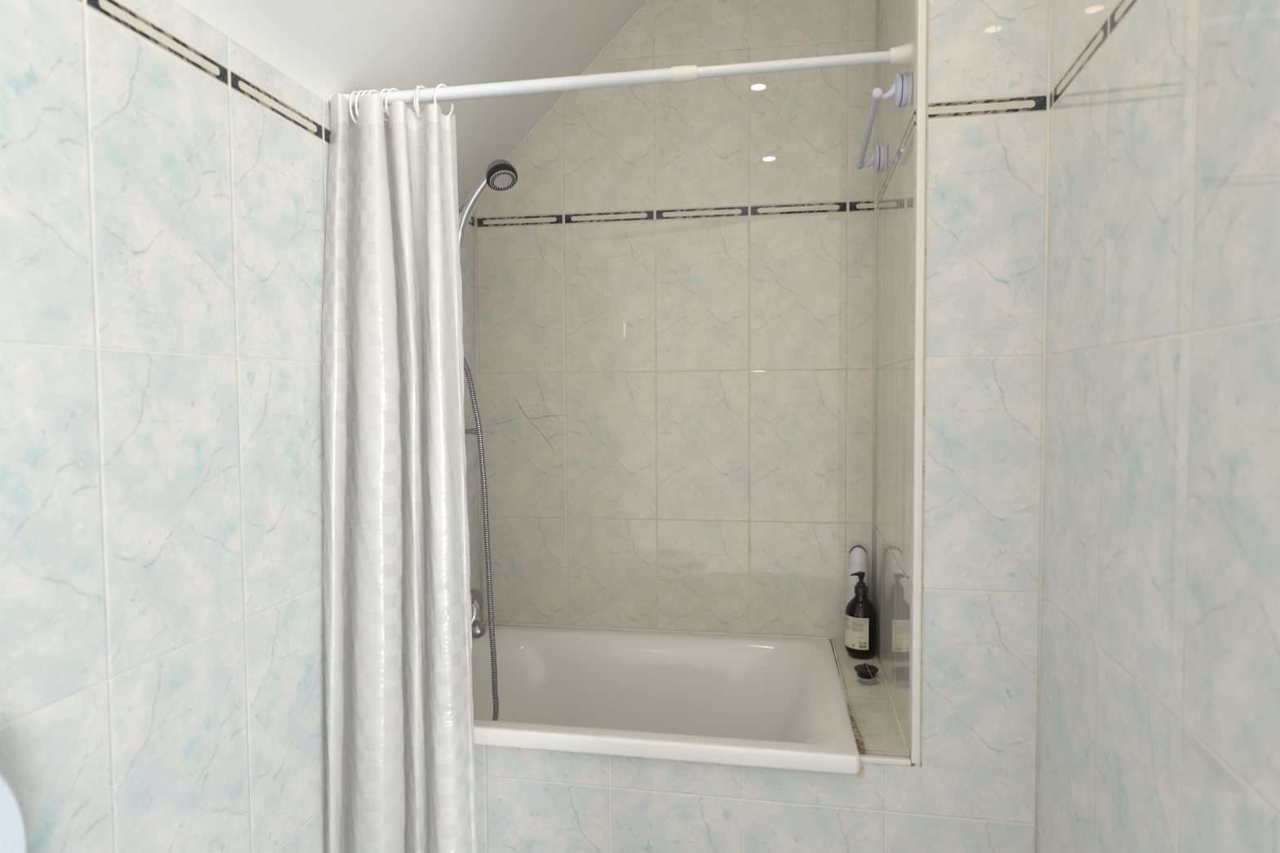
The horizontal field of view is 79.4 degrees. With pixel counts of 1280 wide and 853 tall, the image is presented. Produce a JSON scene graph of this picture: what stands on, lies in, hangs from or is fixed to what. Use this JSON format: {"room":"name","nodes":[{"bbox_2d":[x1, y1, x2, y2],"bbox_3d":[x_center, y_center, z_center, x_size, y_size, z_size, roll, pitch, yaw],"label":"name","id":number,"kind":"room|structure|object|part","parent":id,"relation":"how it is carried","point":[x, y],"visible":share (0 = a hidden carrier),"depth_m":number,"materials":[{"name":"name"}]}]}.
{"room":"bathroom","nodes":[
{"label":"bathroom","id":0,"kind":"room"},
{"bbox_2d":[0,0,480,852],"bbox_3d":[-0.712,0.305,0.726,0.060,1.763,3.060,0,3,9],"label":"wall","id":1,"kind":"structure","parent":0,"point":[164,184],"depth_m":1.02,"materials":[{"name":"tile"}]},
{"bbox_2d":[173,0,347,102],"bbox_3d":[-0.729,-0.570,0.294,0.040,0.055,2.260,0,3,9],"label":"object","id":2,"kind":"structure","parent":1,"relation":"attached to","point":[248,23],"depth_m":1.22,"materials":[{"name":"white paint"}]},
{"bbox_2d":[458,231,466,247],"bbox_3d":[-0.458,-0.455,1.865,0.081,0.045,0.044,0,3,9],"label":"holder","id":3,"kind":"object","parent":1,"relation":"attached to","point":[462,235],"visible":0.15,"depth_m":1.85,"materials":[{"name":"silver metal"}]},
{"bbox_2d":[458,159,517,253],"bbox_3d":[-0.373,-0.521,1.821,0.173,0.209,0.075,0,3,9],"label":"shower","id":4,"kind":"object","parent":3,"relation":"attached to","point":[500,175],"visible":0.93,"depth_m":1.82,"materials":[{"name":"silver metal"}]},
{"bbox_3d":[-0.397,-0.514,1.842,0.121,0.193,0.033,0,3,18],"label":"handle","id":5,"kind":"part","parent":4,"relation":"part of","materials":[{"name":"silver metal"}]},
{"bbox_2d":[463,355,498,720],"bbox_3d":[-0.429,0.177,1.799,0.120,1.193,0.159,-3,3,-43],"label":"shower hose","id":6,"kind":"object","parent":4,"relation":"hanging from","point":[469,380],"visible":0.58,"depth_m":1.78,"materials":[{"name":"metal"}]},
{"bbox_3d":[-0.321,-0.577,1.805,0.059,0.035,0.058,0,3,9],"label":"nozzle plate","id":7,"kind":"part","parent":4,"relation":"part of","materials":[{"name":"grey plastic"}]},
{"bbox_2d":[464,428,476,435],"bbox_3d":[-0.444,0.013,1.957,0.081,0.026,0.026,0,3,9],"label":"bracket","id":8,"kind":"object","parent":1,"relation":"attached to","point":[473,431],"visible":0.23,"depth_m":1.95,"materials":[{"name":"silver metal"}]},
{"bbox_2d":[470,589,485,639],"bbox_3d":[-0.433,0.444,1.843,0.138,0.119,0.210,0,3,9],"label":"mixer tap","id":9,"kind":"object","parent":1,"relation":"attached to","point":[478,628],"visible":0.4,"depth_m":1.81,"materials":[{"name":"silver metal"}]},
{"bbox_3d":[-0.389,0.431,1.801,0.026,0.056,0.052,-1,3,-11],"label":"lever","id":10,"kind":"part","parent":9,"relation":"part of","materials":[{"name":"silver metal"}]},
{"bbox_3d":[-0.405,0.420,1.825,0.046,0.069,0.067,0,3,16],"label":"control knob","id":11,"kind":"part","parent":9,"relation":"part of","materials":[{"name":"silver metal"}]},
{"bbox_3d":[-0.408,0.469,1.834,0.084,0.069,0.044,0,3,9],"label":"spout","id":12,"kind":"part","parent":9,"relation":"part of","materials":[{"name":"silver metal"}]},
{"bbox_2d":[474,206,483,622],"bbox_3d":[-0.453,-0.037,2.158,0.008,1.199,0.008,0,3,9],"label":"trim","id":13,"kind":"structure","parent":1,"relation":"attached to","point":[475,210],"depth_m":2.15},
{"bbox_2d":[256,0,647,191],"bbox_3d":[-0.048,-0.904,0.566,1.420,0.777,3.060,0,3,9],"label":"ceiling","id":14,"kind":"structure","parent":0,"point":[402,45],"depth_m":1.65,"materials":[{"name":"white paint"}]},
{"bbox_2d":[476,0,875,644],"bbox_3d":[0.193,-0.089,2.084,1.300,2.420,0.060,0,3,9],"label":"wall","id":15,"kind":"structure","parent":0,"point":[675,281],"depth_m":2.06,"materials":[{"name":"tile"}]},
{"bbox_2d":[505,0,649,160],"bbox_3d":[-0.137,-0.964,2.067,0.650,0.646,0.008,0,3,9],"label":"trim","id":16,"kind":"structure","parent":15,"relation":"attached to","point":[646,2],"depth_m":2.07,"materials":[{"name":"white plastic"}]},
{"bbox_2d":[481,622,832,639],"bbox_3d":[0.029,0.558,2.106,0.967,0.015,0.013,0,3,9],"label":"trim","id":17,"kind":"structure","parent":15,"relation":"attached to","point":[558,626],"depth_m":2.10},
{"bbox_2d":[474,0,1048,852],"bbox_3d":[0.064,-0.059,1.420,1.254,2.420,0.030,0,3,10],"label":"wall","id":18,"kind":"structure","parent":0,"point":[975,780],"depth_m":1.33,"materials":[{"name":"tile"}]},
{"bbox_2d":[328,43,911,110],"bbox_3d":[-0.041,-0.636,1.412,1.058,0.103,0.037,0,3,2],"label":"shower rod","id":19,"kind":"object","parent":18,"relation":"attached to","point":[898,55],"visible":0.84,"depth_m":1.40,"materials":[{"name":"white metal"}]},
{"bbox_2d":[349,90,357,124],"bbox_3d":[-0.524,-0.590,1.428,0.006,0.061,0.042,0,3,19],"label":"curtain hook","id":20,"kind":"object","parent":19,"relation":"hanging from","point":[353,92],"visible":0.65,"depth_m":1.41,"materials":[{"name":"white plastic"}]},
{"bbox_2d":[321,93,478,852],"bbox_3d":[-0.433,0.209,1.383,0.277,1.614,0.164,0,3,9],"label":"shower curtain","id":21,"kind":"object","parent":20,"relation":"hanging from","point":[400,762],"visible":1,"depth_m":1.36,"materials":[{"name":"fabric"}]},
{"bbox_2d":[355,90,364,116],"bbox_3d":[-0.511,-0.590,1.428,0.006,0.061,0.042,1,3,25],"label":"curtain hook","id":22,"kind":"object","parent":19,"relation":"hanging from","point":[359,91],"visible":0.53,"depth_m":1.41,"materials":[{"name":"white plastic"}]},
{"bbox_2d":[360,89,372,96],"bbox_3d":[-0.501,-0.591,1.427,0.006,0.061,0.042,1,3,31],"label":"curtain hook","id":23,"kind":"object","parent":19,"relation":"hanging from","point":[365,91],"visible":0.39,"depth_m":1.42,"materials":[{"name":"white plastic"}]},
{"bbox_2d":[367,88,386,111],"bbox_3d":[-0.489,-0.592,1.427,0.006,0.061,0.042,2,3,37],"label":"curtain hook","id":24,"kind":"object","parent":19,"relation":"hanging from","point":[374,90],"visible":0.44,"depth_m":1.42,"materials":[{"name":"white plastic"}]},
{"bbox_2d":[378,88,388,122],"bbox_3d":[-0.467,-0.594,1.426,0.006,0.061,0.042,1,3,37],"label":"curtain hook","id":25,"kind":"object","parent":19,"relation":"hanging from","point":[382,91],"visible":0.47,"depth_m":1.42,"materials":[{"name":"white plastic"}]},
{"bbox_2d":[384,88,398,115],"bbox_3d":[-0.452,-0.595,1.426,0.006,0.061,0.042,2,3,43],"label":"curtain hook","id":26,"kind":"object","parent":19,"relation":"hanging from","point":[390,89],"visible":0.47,"depth_m":1.41,"materials":[{"name":"white plastic"}]},
{"bbox_2d":[415,85,420,119],"bbox_3d":[-0.410,-0.597,1.424,0.006,0.061,0.042,-1,3,-11],"label":"curtain hook","id":27,"kind":"object","parent":19,"relation":"hanging from","point":[418,108],"visible":0.98,"depth_m":1.41,"materials":[{"name":"white plastic"}]},
{"bbox_2d":[413,85,426,118],"bbox_3d":[-0.401,-0.598,1.424,0.006,0.061,0.042,1,3,37],"label":"curtain hook","id":28,"kind":"object","parent":19,"relation":"hanging from","point":[419,86],"visible":0.56,"depth_m":1.41,"materials":[{"name":"white plastic"}]},
{"bbox_2d":[433,83,453,115],"bbox_3d":[-0.362,-0.601,1.423,0.006,0.061,0.042,2,3,43],"label":"curtain hook","id":29,"kind":"object","parent":19,"relation":"hanging from","point":[437,86],"visible":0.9,"depth_m":1.41,"materials":[{"name":"white plastic"}]},
{"bbox_2d":[471,625,860,774],"bbox_3d":[-0.026,0.755,1.777,0.966,0.386,0.698,0,3,9],"label":"bathtub","id":30,"kind":"object","parent":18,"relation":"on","point":[771,702],"visible":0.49,"depth_m":2.00,"materials":[{"name":"white ceramic"}]},
{"bbox_2d":[831,638,851,721],"bbox_3d":[0.450,0.571,1.713,0.008,0.012,0.639,0,3,10],"label":"trim","id":31,"kind":"structure","parent":18,"relation":"attached to","point":[832,639],"depth_m":1.77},
{"bbox_2d":[846,700,865,754],"bbox_3d":[0.415,0.580,1.489,0.014,0.012,0.225,0,3,9],"label":"trim","id":32,"kind":"structure","parent":18,"relation":"attached to","point":[861,748],"depth_m":1.43,"materials":[{"name":"brown"}]},
{"bbox_2d":[857,752,864,778],"bbox_3d":[0.395,0.604,1.374,0.011,0.049,0.004,0,3,9],"label":"trim","id":33,"kind":"structure","parent":18,"relation":"attached to","point":[861,774],"depth_m":1.37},
{"bbox_2d":[859,754,911,766],"bbox_3d":[0.433,0.593,1.369,0.091,0.012,0.014,0,3,9],"label":"trim","id":34,"kind":"structure","parent":18,"relation":"on","point":[871,759],"depth_m":1.36,"materials":[{"name":"white plastic"}]},
{"bbox_2d":[910,0,928,767],"bbox_3d":[0.480,-0.336,1.321,0.015,1.860,0.016,0,3,9],"label":"trim","id":35,"kind":"structure","parent":18,"relation":"attached to","point":[922,5],"depth_m":1.32,"materials":[{"name":"white plastic"}]},
{"bbox_2d":[874,0,916,754],"bbox_3d":[0.586,-0.074,1.667,0.113,2.420,0.641,0,3,9],"label":"wall","id":36,"kind":"structure","parent":0,"point":[897,19],"depth_m":1.60,"materials":[{"name":"tile"}]},
{"bbox_2d":[831,639,910,758],"bbox_3d":[0.503,0.606,1.706,0.106,0.060,0.651,0,3,10],"label":"ledge","id":37,"kind":"object","parent":36,"relation":"attached to","point":[871,708],"depth_m":1.59,"materials":[{"name":"tile"}]},
{"bbox_2d":[847,545,869,602],"bbox_3d":[0.559,0.434,1.977,0.052,0.258,0.066,0,3,9],"label":"shampoo bottle","id":38,"kind":"object","parent":37,"relation":"on","point":[858,559],"visible":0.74,"depth_m":1.95,"materials":[{"name":"white plastic"}]},
{"bbox_2d":[844,571,876,659],"bbox_3d":[0.544,0.462,1.899,0.076,0.209,0.076,0,3,9],"label":"soap pump bottle","id":39,"kind":"object","parent":37,"relation":"on","point":[860,613],"visible":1,"depth_m":1.87,"materials":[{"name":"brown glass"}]},
{"bbox_2d":[844,616,866,631],"bbox_3d":[0.522,0.481,1.881,0.018,0.031,0.065,-2,3,-40],"label":"print","id":40,"kind":"object","parent":39,"relation":"attached to","point":[852,624],"depth_m":1.87,"materials":[{"name":"grey paper"}]},
{"bbox_2d":[853,661,879,684],"bbox_3d":[0.516,0.555,1.750,0.054,0.036,0.085,0,3,9],"label":"plug","id":41,"kind":"object","parent":37,"relation":"on","point":[865,671],"visible":1,"depth_m":1.75,"materials":[{"name":"black rubber"}]},
{"bbox_2d":[871,0,878,604],"bbox_3d":[0.603,-0.357,1.975,0.008,1.840,0.008,0,3,9],"label":"trim","id":42,"kind":"structure","parent":36,"relation":"attached to","point":[877,1],"depth_m":1.98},
{"bbox_2d":[855,71,907,172],"bbox_3d":[0.507,-0.635,1.646,0.064,0.075,0.452,0,3,11],"label":"grab bar","id":43,"kind":"object","parent":36,"relation":"attached to","point":[899,90],"visible":1,"depth_m":1.51,"materials":[{"name":"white plastic"}]},
{"bbox_3d":[0.548,-0.634,1.837,0.040,0.030,0.020,0,3,9],"label":"arm","id":44,"kind":"part","parent":43,"relation":"part of","materials":[{"name":"white plastic"}]},
{"bbox_2d":[872,144,884,172],"bbox_3d":[0.566,-0.637,1.834,0.020,0.062,0.062,0,3,9],"label":"cup","id":45,"kind":"object","parent":43,"relation":"on","point":[878,152],"depth_m":1.81,"materials":[{"name":"white plastic"}]},
{"bbox_3d":[0.470,-0.631,1.454,0.041,0.026,0.020,0,3,9],"label":"arm","id":46,"kind":"part","parent":43,"relation":"part of","materials":[{"name":"white plastic"}]},
{"bbox_2d":[893,71,907,107],"bbox_3d":[0.489,-0.633,1.451,0.020,0.062,0.062,0,3,9],"label":"cup","id":47,"kind":"object","parent":43,"relation":"on","point":[900,82],"depth_m":1.43,"materials":[{"name":"white plastic"}]},
{"bbox_2d":[875,649,910,756],"bbox_3d":[0.545,0.575,1.697,0.004,0.004,0.649,0,3,11],"label":"trim","id":48,"kind":"structure","parent":36,"relation":"attached to","point":[879,661],"depth_m":1.59,"materials":[{"name":"white"}]},
{"bbox_2d":[1037,0,1279,852],"bbox_3d":[0.639,-0.041,0.911,0.100,2.420,0.930,0,3,13],"label":"wall","id":49,"kind":"structure","parent":0,"point":[1159,719],"depth_m":0.84,"materials":[{"name":"tile"}]},
{"bbox_2d":[1035,0,1051,852],"bbox_3d":[0.677,-0.048,1.292,0.006,2.400,0.006,0,3,9],"label":"trim","id":50,"kind":"structure","parent":49,"relation":"attached to","point":[1050,1],"depth_m":1.29,"materials":[{"name":"white plastic"}]},
{"bbox_3d":[-0.034,1.216,0.659,1.420,0.060,3.060,0,3,9],"label":"floor","id":51,"kind":"structure","parent":0,"visible":0},
{"bbox_2d":[0,773,27,852],"bbox_3d":[-0.437,0.716,0.542,0.536,0.955,0.380,0,3,9],"label":"toilet","id":52,"kind":"object","parent":51,"relation":"on","point":[13,839],"visible":1,"depth_m":0.71,"materials":[{"name":"white ceramic"}]}
]}

